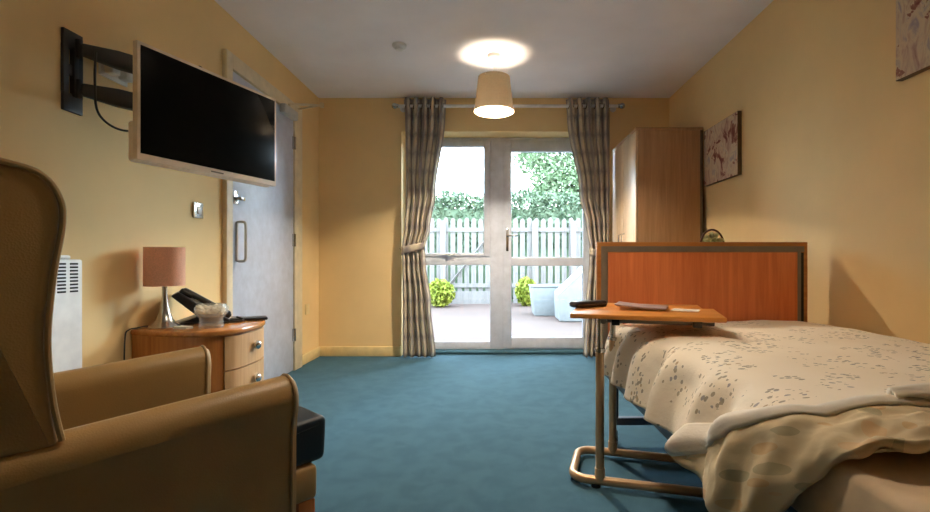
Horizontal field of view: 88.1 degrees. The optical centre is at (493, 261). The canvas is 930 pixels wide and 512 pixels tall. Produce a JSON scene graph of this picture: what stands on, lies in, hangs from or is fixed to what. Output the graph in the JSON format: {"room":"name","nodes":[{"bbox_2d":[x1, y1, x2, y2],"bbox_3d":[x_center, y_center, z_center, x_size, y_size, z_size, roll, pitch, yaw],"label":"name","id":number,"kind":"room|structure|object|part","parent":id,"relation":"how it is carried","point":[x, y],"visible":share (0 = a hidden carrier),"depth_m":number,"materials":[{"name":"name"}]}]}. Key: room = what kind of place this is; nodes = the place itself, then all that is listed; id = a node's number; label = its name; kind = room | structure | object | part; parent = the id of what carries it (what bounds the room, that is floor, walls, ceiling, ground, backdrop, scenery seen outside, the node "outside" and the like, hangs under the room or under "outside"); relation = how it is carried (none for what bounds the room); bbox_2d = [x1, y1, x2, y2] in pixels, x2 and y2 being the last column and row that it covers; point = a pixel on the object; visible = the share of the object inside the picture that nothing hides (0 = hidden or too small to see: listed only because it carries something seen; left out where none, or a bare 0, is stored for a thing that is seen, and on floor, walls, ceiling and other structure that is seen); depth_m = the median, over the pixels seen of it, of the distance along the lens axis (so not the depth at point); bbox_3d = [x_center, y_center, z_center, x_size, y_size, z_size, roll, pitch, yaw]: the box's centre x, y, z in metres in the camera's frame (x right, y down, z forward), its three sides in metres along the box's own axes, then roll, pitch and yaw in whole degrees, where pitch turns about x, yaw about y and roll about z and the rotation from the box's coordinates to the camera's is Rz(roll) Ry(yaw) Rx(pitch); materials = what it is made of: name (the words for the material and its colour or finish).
{"room":"care facility","nodes":[
{"label":"care facility","id":0,"kind":"room"},
{"bbox_2d":[0,0,318,367],"bbox_3d":[-1.680,-0.325,1.433,0.100,2.400,6.065,0,0,0],"label":"wall","id":1,"kind":"structure","parent":0,"point":[117,207],"depth_m":2.10,"materials":[{"name":"yellow paint"}]},
{"bbox_2d":[52,255,81,372],"bbox_3d":[-1.580,0.415,1.390,0.100,0.880,0.800,0,0,0],"label":"heater","id":2,"kind":"object","parent":1,"relation":"attached to","point":[67,311],"visible":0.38,"depth_m":1.73,"materials":[{"name":"white plastic"}]},
{"bbox_2d":[60,255,69,258],"bbox_3d":[-1.580,-0.017,1.525,0.060,0.016,0.470,0,0,0],"label":"vent","id":3,"kind":"object","parent":2,"relation":"attached to","point":[62,256],"depth_m":1.74,"materials":[{"name":"white plastic"}]},
{"bbox_2d":[57,263,77,292],"bbox_3d":[-1.534,0.057,1.575,0.007,0.106,0.382,0,0,0],"label":"grille","id":4,"kind":"object","parent":2,"relation":"attached to","point":[67,277],"depth_m":1.72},
{"bbox_2d":[98,63,132,86],"bbox_3d":[-1.605,-0.815,2.050,0.050,0.086,0.150,0,0,0],"label":"wall socket","id":5,"kind":"object","parent":1,"relation":"attached to","point":[123,78],"visible":0.56,"depth_m":2.03,"materials":[{"name":"white plastic"}]},
{"bbox_2d":[61,27,200,131],"bbox_3d":[-1.472,-0.700,1.985,0.185,0.370,0.480,0,0,40],"label":"wall bracket","id":6,"kind":"object","parent":1,"relation":"attached to","point":[72,102],"visible":0.61,"depth_m":1.86,"materials":[{"name":"black metal"}]},
{"bbox_3d":[-1.620,-0.730,1.847,0.020,0.310,0.085,0,0,0],"label":"wall plate","id":7,"kind":"part","parent":6,"relation":"part of","materials":[{"name":"black metal"}]},
{"bbox_3d":[-1.492,-0.670,2.032,0.040,0.080,0.438,0,0,33],"label":"arm","id":8,"kind":"part","parent":6,"relation":"part of"},
{"bbox_3d":[-1.492,-0.825,2.032,0.040,0.080,0.438,0,0,33],"label":"arm","id":9,"kind":"part","parent":6,"relation":"part of"},
{"bbox_2d":[128,40,275,186],"bbox_3d":[-1.214,-0.589,2.070,0.063,0.438,0.674,0,0,19],"label":"television","id":10,"kind":"object","parent":6,"relation":"attached to","point":[188,117],"visible":1,"depth_m":1.97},
{"bbox_2d":[192,202,202,218],"bbox_3d":[-1.621,-0.283,2.634,0.017,0.086,0.086,0,0,0],"label":"light switch","id":11,"kind":"object","parent":1,"relation":"attached to","point":[197,208],"visible":1,"depth_m":2.62,"materials":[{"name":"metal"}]},
{"bbox_2d":[222,49,323,379],"bbox_3d":[-1.492,-0.203,3.443,0.276,2.155,1.134,0,0,0],"label":"door","id":12,"kind":"structure","parent":1,"relation":"in","point":[262,226],"depth_m":3.46,"materials":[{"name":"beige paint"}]},
{"bbox_3d":[-1.578,-0.128,2.998,0.074,0.263,0.017,0,0,0],"label":"pull handle","id":13,"kind":"part","parent":12,"relation":"part of","materials":[{"name":"silver metal"}]},
{"bbox_3d":[-1.479,-1.225,3.823,0.250,0.080,0.232,0,0,0],"label":"closer arm","id":14,"kind":"part","parent":12,"relation":"part of","materials":[{"name":"beige paint"}]},
{"bbox_2d":[305,304,309,314],"bbox_3d":[-1.626,0.410,4.180,0.008,0.090,0.090,0,0,0],"label":"plate","id":15,"kind":"object","parent":1,"relation":"attached to","point":[307,306],"visible":1,"depth_m":4.17,"materials":[{"name":"beige plastic"}]},
{"bbox_2d":[302,346,319,365],"bbox_3d":[-1.622,0.830,4.239,0.016,0.090,0.453,0,0,0],"label":"trim","id":16,"kind":"structure","parent":1,"relation":"attached to","point":[313,354],"depth_m":4.22,"materials":[{"name":"beige wood"}]},
{"bbox_2d":[214,0,773,97],"bbox_3d":[0.000,-1.585,1.532,3.460,0.120,6.465,0,0,0],"label":"ceiling","id":17,"kind":"structure","parent":0,"point":[335,48],"depth_m":3.30,"materials":[{"name":"white paint"}]},
{"bbox_2d":[392,42,406,51],"bbox_3d":[-0.665,-1.506,3.370,0.100,0.038,0.100,0,0,0],"label":"smoke detector","id":18,"kind":"object","parent":17,"relation":"attached to","point":[398,46],"visible":1,"depth_m":3.35,"materials":[{"name":"white plastic"}]},
{"bbox_2d":[474,52,513,117],"bbox_3d":[0.000,-1.315,3.536,0.293,0.420,0.293,0,0,0],"label":"pendant light","id":19,"kind":"object","parent":17,"relation":"hanging from","point":[493,93],"visible":1,"depth_m":3.44,"materials":[{"name":"beige linen"},{"name":"white plastic"}]},
{"bbox_2d":[319,98,668,355],"bbox_3d":[0.000,-0.325,4.615,3.460,2.400,0.300,0,0,0],"label":"wall","id":20,"kind":"structure","parent":0,"point":[362,141],"depth_m":4.46,"materials":[{"name":"yellow paint"}]},
{"bbox_2d":[320,346,400,355],"bbox_3d":[-1.237,0.830,4.457,0.754,0.090,0.016,0,0,0],"label":"baseboard","id":21,"kind":"structure","parent":20,"relation":"attached to","point":[324,350],"depth_m":4.45,"materials":[{"name":"beige wood"}]},
{"bbox_2d":[425,138,502,348],"bbox_3d":[-0.384,-0.170,4.689,0.952,2.089,0.113,0,0,0],"label":"glass door","id":22,"kind":"structure","parent":20,"relation":"in","point":[492,255],"depth_m":4.68,"materials":[{"name":"white plastic"}]},
{"bbox_3d":[-0.421,-0.617,4.702,0.768,1.124,0.065,0,0,0],"label":"sash","id":23,"kind":"part","parent":22,"relation":"part of","materials":[{"name":"white glass"}]},
{"bbox_2d":[392,103,624,111],"bbox_3d":[0.130,-1.420,4.404,2.124,0.056,0.122,0,0,0],"label":"rail","id":24,"kind":"object","parent":20,"relation":"attached to","point":[612,107],"visible":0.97,"depth_m":4.36,"materials":[{"name":"silver metal"}]},
{"bbox_2d":[400,97,445,357],"bbox_3d":[-0.664,-0.314,4.374,0.440,2.353,0.124,0,0,7],"label":"curtain","id":25,"kind":"object","parent":24,"relation":"hanging from","point":[424,126],"visible":0.99,"depth_m":4.35,"materials":[{"name":"grey fabric"}]},
{"bbox_2d":[566,97,609,357],"bbox_3d":[0.880,-0.314,4.372,0.430,2.353,0.127,0,0,-8],"label":"curtain","id":26,"kind":"object","parent":24,"relation":"hanging from","point":[588,127],"visible":0.75,"depth_m":4.35,"materials":[{"name":"grey fabric"}]},
{"bbox_2d":[435,349,582,353],"bbox_3d":[0.100,0.861,4.614,1.920,0.028,0.137,0,0,0],"label":"threshold","id":27,"kind":"object","parent":20,"relation":"attached to","point":[438,351],"depth_m":4.55,"materials":[{"name":"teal metal"}]},
{"bbox_2d":[503,138,589,348],"bbox_3d":[0.573,-0.170,4.681,0.975,2.089,0.128,0,0,0],"label":"door","id":28,"kind":"structure","parent":20,"relation":"in","point":[510,145],"depth_m":4.67,"materials":[{"name":"white plastic"}]},
{"bbox_3d":[0.177,-0.215,4.646,0.117,0.220,0.059,0,0,0],"label":"lever handle","id":29,"kind":"part","parent":28,"relation":"part of","materials":[{"name":"metal"}]},
{"bbox_3d":[0.519,0.385,4.712,0.698,0.696,0.020,0,0,0],"label":"pane","id":30,"kind":"part","parent":28,"relation":"part of","materials":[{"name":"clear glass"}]},
{"bbox_2d":[287,354,787,511],"bbox_3d":[0.000,0.935,1.502,3.460,0.120,6.405,0,0,0],"label":"floor","id":31,"kind":"structure","parent":0,"point":[441,432],"depth_m":2.38,"materials":[{"name":"teal carpet"}]},
{"bbox_2d":[0,157,324,511],"bbox_3d":[-0.973,0.336,1.253,0.754,1.078,0.864,0,0,42],"label":"armchair","id":32,"kind":"object","parent":31,"relation":"on","point":[150,433],"visible":1,"depth_m":1.00,"materials":[{"name":"beige leather"}]},
{"bbox_3d":[-1.237,0.495,1.440,0.098,0.400,0.680,0,0,42],"label":"armrest","id":33,"kind":"part","parent":32,"relation":"part of","materials":[{"name":"beige leather"}]},
{"bbox_3d":[-0.758,0.495,1.011,0.098,0.400,0.680,0,0,42],"label":"armrest","id":34,"kind":"part","parent":32,"relation":"part of","materials":[{"name":"beige leather"}]},
{"bbox_3d":[-0.541,0.772,1.360,0.048,0.206,0.048,0,0,42],"label":"leg","id":35,"kind":"part","parent":32,"relation":"part of","materials":[{"name":"brown wood"}]},
{"bbox_3d":[-0.946,0.622,1.284,0.558,0.097,0.715,0,0,42],"label":"seat","id":36,"kind":"part","parent":32,"relation":"part of","materials":[{"name":"beige leather"}]},
{"bbox_2d":[296,406,324,466],"bbox_3d":[-0.921,0.507,1.311,0.544,0.127,0.709,0,0,42],"label":"seat cushion","id":37,"kind":"object","parent":32,"relation":"on","point":[310,434],"depth_m":1.36,"materials":[{"name":"black leather"}]},
{"bbox_2d":[131,316,265,392],"bbox_3d":[-1.381,0.589,2.390,0.494,0.573,0.620,0,0,0],"label":"base cabinet","id":38,"kind":"object","parent":31,"relation":"on","point":[236,349],"visible":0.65,"depth_m":2.15,"materials":[{"name":"brown wood"}]},
{"bbox_2d":[123,247,184,359],"bbox_3d":[-1.527,0.342,2.190,0.176,0.820,0.212,0,0,0],"label":"table lamp","id":39,"kind":"object","parent":38,"relation":"on","point":[163,267],"visible":0.94,"depth_m":2.16,"materials":[{"name":"pink fabric"},{"name":"brushed steel"},{"name":"black plastic"}]},
{"bbox_3d":[-1.520,0.021,2.215,0.162,0.178,0.162,0,0,0],"label":"lamp shade","id":40,"kind":"part","parent":39,"relation":"part of","materials":[{"name":"pink fabric"}]},
{"bbox_2d":[173,325,192,328],"bbox_3d":[-1.405,0.296,2.170,0.070,0.012,0.042,0,0,17],"label":"soap dish","id":41,"kind":"object","parent":38,"relation":"on","point":[181,326],"visible":1,"depth_m":2.16,"materials":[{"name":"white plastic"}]},
{"bbox_2d":[195,304,225,314],"bbox_3d":[-1.310,0.248,2.225,0.140,0.108,0.140,0,0,0],"label":"potpourri","id":42,"kind":"object","parent":38,"relation":"on","point":[216,308],"visible":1,"depth_m":2.20},
{"bbox_2d":[171,288,267,324],"bbox_3d":[-1.384,0.214,2.440,0.419,0.177,0.236,0,0,-30],"label":"telephone","id":43,"kind":"object","parent":38,"relation":"on","point":[188,298],"visible":0.74,"depth_m":2.34,"materials":[{"name":"black plastic"}]},
{"bbox_3d":[-1.366,0.286,2.342,0.266,0.027,0.062,0,0,-39],"label":"cord","id":44,"kind":"part","parent":43,"relation":"part of","materials":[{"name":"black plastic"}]},
{"bbox_3d":[-1.191,0.571,2.318,0.053,0.159,0.359,0,0,0],"label":"drawer","id":45,"kind":"part","parent":38,"relation":"part of","materials":[{"name":"brown wood"}]},
{"bbox_3d":[-1.191,0.410,2.318,0.053,0.150,0.359,0,0,0],"label":"drawer","id":46,"kind":"part","parent":38,"relation":"part of","materials":[{"name":"brown wood"}]},
{"bbox_3d":[-1.157,0.562,2.335,0.048,0.044,0.044,0,0,0],"label":"knob","id":47,"kind":"part","parent":38,"relation":"part of","materials":[{"name":"silver metal"}]},
{"bbox_3d":[-1.157,0.402,2.335,0.048,0.044,0.044,0,0,0],"label":"knob","id":48,"kind":"part","parent":38,"relation":"part of","materials":[{"name":"silver metal"}]},
{"bbox_2d":[569,303,726,497],"bbox_3d":[0.608,0.531,1.960,0.582,0.688,0.405,0,0,16],"label":"table","id":49,"kind":"object","parent":31,"relation":"on","point":[612,314],"visible":0.89,"depth_m":1.85,"materials":[{"name":"brown wood"}]},
{"bbox_2d":[569,300,606,307],"bbox_3d":[0.402,0.178,2.045,0.170,0.026,0.061,0,0,-30],"label":"case","id":50,"kind":"object","parent":49,"relation":"on","point":[586,303],"visible":1,"depth_m":2.01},
{"bbox_3d":[0.412,0.600,1.867,0.039,0.510,0.039,0,0,16],"label":"post","id":51,"kind":"part","parent":49,"relation":"part of","materials":[{"name":"brown metal"}]},
{"bbox_3d":[0.531,0.600,2.146,0.039,0.510,0.039,0,0,16],"label":"post","id":52,"kind":"part","parent":49,"relation":"part of","materials":[{"name":"brown metal"}]},
{"bbox_2d":[615,301,667,310],"bbox_3d":[0.606,0.179,1.969,0.200,0.020,0.140,0,0,22],"label":"magazine","id":53,"kind":"object","parent":49,"relation":"on","point":[621,304],"visible":1,"depth_m":1.93,"materials":[{"name":"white paper"}]},
{"bbox_3d":[0.649,0.227,1.957,0.420,0.024,0.340,0,0,15],"label":"support frame","id":54,"kind":"part","parent":49,"relation":"part of","materials":[{"name":"black metal"}]},
{"bbox_2d":[671,308,699,311],"bbox_3d":[0.757,0.191,1.896,0.100,0.004,0.070,0,0,30],"label":"paper note","id":55,"kind":"object","parent":49,"relation":"on","point":[674,309],"visible":1,"depth_m":1.88,"materials":[{"name":"white paper"}]},
{"bbox_2d":[612,127,702,241],"bbox_3d":[1.327,-0.077,4.038,0.546,1.905,0.743,0,0,0],"label":"wardrobe","id":56,"kind":"object","parent":31,"relation":"on","point":[658,171],"visible":0.55,"depth_m":3.67,"materials":[{"name":"brown wood"}]},
{"bbox_3d":[1.095,-0.105,4.218,0.018,1.801,0.358,0,0,0],"label":"door","id":57,"kind":"part","parent":56,"relation":"part of","materials":[{"name":"brown wood"}]},
{"bbox_3d":[1.095,-0.105,3.857,0.018,1.801,0.358,0,0,0],"label":"door","id":58,"kind":"part","parent":56,"relation":"part of","materials":[{"name":"brown wood"}]},
{"bbox_3d":[1.343,-1.020,4.038,0.515,0.020,0.743,0,0,0],"label":"panel","id":59,"kind":"part","parent":56,"relation":"part of","materials":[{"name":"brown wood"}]},
{"bbox_3d":[1.589,-0.068,4.037,0.020,1.885,0.725,0,0,0],"label":"panel","id":60,"kind":"part","parent":56,"relation":"part of","materials":[{"name":"brown wood"}]},
{"bbox_2d":[596,242,806,511],"bbox_3d":[1.030,0.388,1.323,1.042,0.974,2.147,0,0,0],"label":"bed","id":61,"kind":"object","parent":31,"relation":"on","point":[741,281],"visible":0.16,"depth_m":2.37,"materials":[{"name":"brown wood"}]},
{"bbox_3d":[0.578,0.642,2.308,0.035,0.205,0.035,0,0,0],"label":"leg","id":62,"kind":"part","parent":61,"relation":"part of","materials":[{"name":"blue metal"}]},
{"bbox_3d":[0.550,0.525,1.309,0.030,0.050,2.118,0,0,0],"label":"rail","id":63,"kind":"part","parent":61,"relation":"part of","materials":[{"name":"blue metal"}]},
{"bbox_3d":[1.030,0.229,2.371,1.002,0.613,0.006,0,0,0],"label":"trim","id":64,"kind":"part","parent":61,"relation":"part of","materials":[{"name":"brown wood"}]},
{"bbox_3d":[1.030,0.244,2.370,0.934,0.582,0.008,0,0,0],"label":"panel","id":65,"kind":"part","parent":61,"relation":"part of","materials":[{"name":"orange wood"}]},
{"bbox_2d":[791,451,929,511],"bbox_3d":[1.036,0.414,1.298,0.908,0.149,2.095,0,0,0],"label":"mattress","id":66,"kind":"object","parent":61,"relation":"on","point":[880,481],"visible":0.02,"depth_m":0.78,"materials":[{"name":"beige fabric"}]},
{"bbox_2d":[604,320,929,511],"bbox_3d":[1.010,0.379,1.547,1.109,0.389,1.596,0,0,0],"label":"duvet","id":67,"kind":"object","parent":66,"relation":"on","point":[761,412],"visible":0.98,"depth_m":1.16,"materials":[{"name":"beige fabric"}]},
{"bbox_3d":[1.348,0.425,2.950,0.474,0.900,0.420,0,0,0],"label":"chest","id":68,"kind":"object","parent":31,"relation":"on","visible":0},
{"bbox_2d":[700,229,724,241],"bbox_3d":[1.340,-0.115,2.950,0.143,0.179,0.140,0,0,-29],"label":"flower basket","id":69,"kind":"object","parent":68,"relation":"on","point":[712,237],"visible":0.52,"depth_m":2.94,"materials":[{"name":"wicker"}]},
{"bbox_2d":[669,0,929,343],"bbox_3d":[1.680,-0.325,1.433,0.100,2.400,6.065,0,0,0],"label":"wall","id":70,"kind":"structure","parent":0,"point":[836,148],"depth_m":2.31,"materials":[{"name":"yellow paint"}]},
{"bbox_2d":[704,111,741,186],"bbox_3d":[1.615,-0.785,3.408,0.028,0.420,0.505,0,0,0],"label":"picture","id":71,"kind":"object","parent":70,"relation":"attached to","point":[723,140],"visible":1,"depth_m":3.35},
{"bbox_2d":[896,0,929,80],"bbox_3d":[1.615,-0.943,1.657,0.028,0.445,0.515,0,0,0],"label":"picture","id":72,"kind":"object","parent":70,"relation":"attached to","point":[912,16],"visible":1,"depth_m":1.84},
{"label":"outside","id":73,"kind":"structure","parent":0,"visible":0},
{"bbox_3d":[2.500,1.045,28.200,55.000,0.180,33.600,0,0,0],"label":"ground","id":74,"kind":"structure","parent":73,"visible":0},
{"bbox_2d":[427,187,581,297],"bbox_3d":[1.003,-0.521,12.602,16.125,2.912,1.271,0,0,0],"label":"hedge","id":75,"kind":"object","parent":74,"relation":"on","point":[445,206],"visible":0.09,"depth_m":12.25,"materials":[{"name":"green plant"}]},
{"bbox_2d":[511,153,578,208],"bbox_3d":[3.603,-2.475,17.714,6.110,6.863,2.903,0,0,0],"label":"tree","id":76,"kind":"object","parent":74,"relation":"on","point":[555,177],"visible":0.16,"depth_m":17.15,"materials":[{"name":"green plant"}]},
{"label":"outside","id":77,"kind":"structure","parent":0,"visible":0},
{"bbox_2d":[431,301,581,340],"bbox_3d":[1.000,1.010,8.085,16.000,0.150,6.630,0,0,0],"label":"patio","id":78,"kind":"structure","parent":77,"point":[452,322],"depth_m":7.18,"materials":[{"name":"grey concrete"}]},
{"bbox_2d":[429,278,455,306],"bbox_3d":[-1.121,0.648,10.006,0.669,0.644,0.684,0,0,0],"label":"bush","id":79,"kind":"object","parent":78,"relation":"on","point":[442,292],"visible":0.91,"depth_m":9.83,"materials":[{"name":"green plant"}]},
{"bbox_2d":[450,291,489,303],"bbox_3d":[-0.500,0.795,10.732,1.200,0.280,0.025,0,0,0],"label":"board","id":80,"kind":"object","parent":78,"relation":"on","point":[462,297],"visible":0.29,"depth_m":10.72,"materials":[{"name":"white wood"}]},
{"bbox_2d":[425,217,581,302],"bbox_3d":[0.646,-0.033,10.831,7.692,1.959,0.161,0,0,0],"label":"picket fence","id":81,"kind":"object","parent":78,"relation":"on","point":[442,229],"visible":0.25,"depth_m":10.89,"materials":[{"name":"white wood"}]},
{"bbox_3d":[-1.150,0.005,10.800,0.120,1.860,0.099,0,0,0],"label":"post","id":82,"kind":"part","parent":81,"relation":"part of","materials":[{"name":"white wood"}]},
{"bbox_3d":[0.600,-0.730,10.869,7.600,0.090,0.038,0,0,0],"label":"fence rail","id":83,"kind":"part","parent":81,"relation":"part of","materials":[{"name":"white wood"}]},
{"bbox_3d":[0.600,0.530,10.869,7.600,0.090,0.038,0,0,0],"label":"fence rail","id":84,"kind":"part","parent":81,"relation":"part of","materials":[{"name":"white wood"}]},
{"bbox_3d":[0.920,0.005,10.800,0.120,1.860,0.099,0,0,0],"label":"post","id":85,"kind":"part","parent":81,"relation":"part of","materials":[{"name":"white wood"}]},
{"bbox_3d":[1.780,0.005,10.800,0.120,1.860,0.099,0,0,0],"label":"post","id":86,"kind":"part","parent":81,"relation":"part of","materials":[{"name":"white wood"}]},
{"bbox_2d":[514,276,535,305],"bbox_3d":[0.689,0.628,10.203,0.526,0.658,0.518,0,0,0],"label":"bush","id":87,"kind":"object","parent":78,"relation":"on","point":[522,292],"visible":0.75,"depth_m":10.09,"materials":[{"name":"green plant"}]},
{"bbox_2d":[528,284,560,315],"bbox_3d":[0.980,0.672,8.550,0.700,0.525,0.580,0,0,0],"label":"plant pot","id":88,"kind":"object","parent":78,"relation":"on","point":[541,295],"visible":0.55,"depth_m":8.27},
{"bbox_2d":[554,266,581,321],"bbox_3d":[1.560,0.397,7.744,1.117,1.077,0.613,0,0,0],"label":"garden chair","id":89,"kind":"object","parent":78,"relation":"on","point":[570,290],"visible":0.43,"depth_m":7.45,"materials":[{"name":"white plastic"}]}
]}

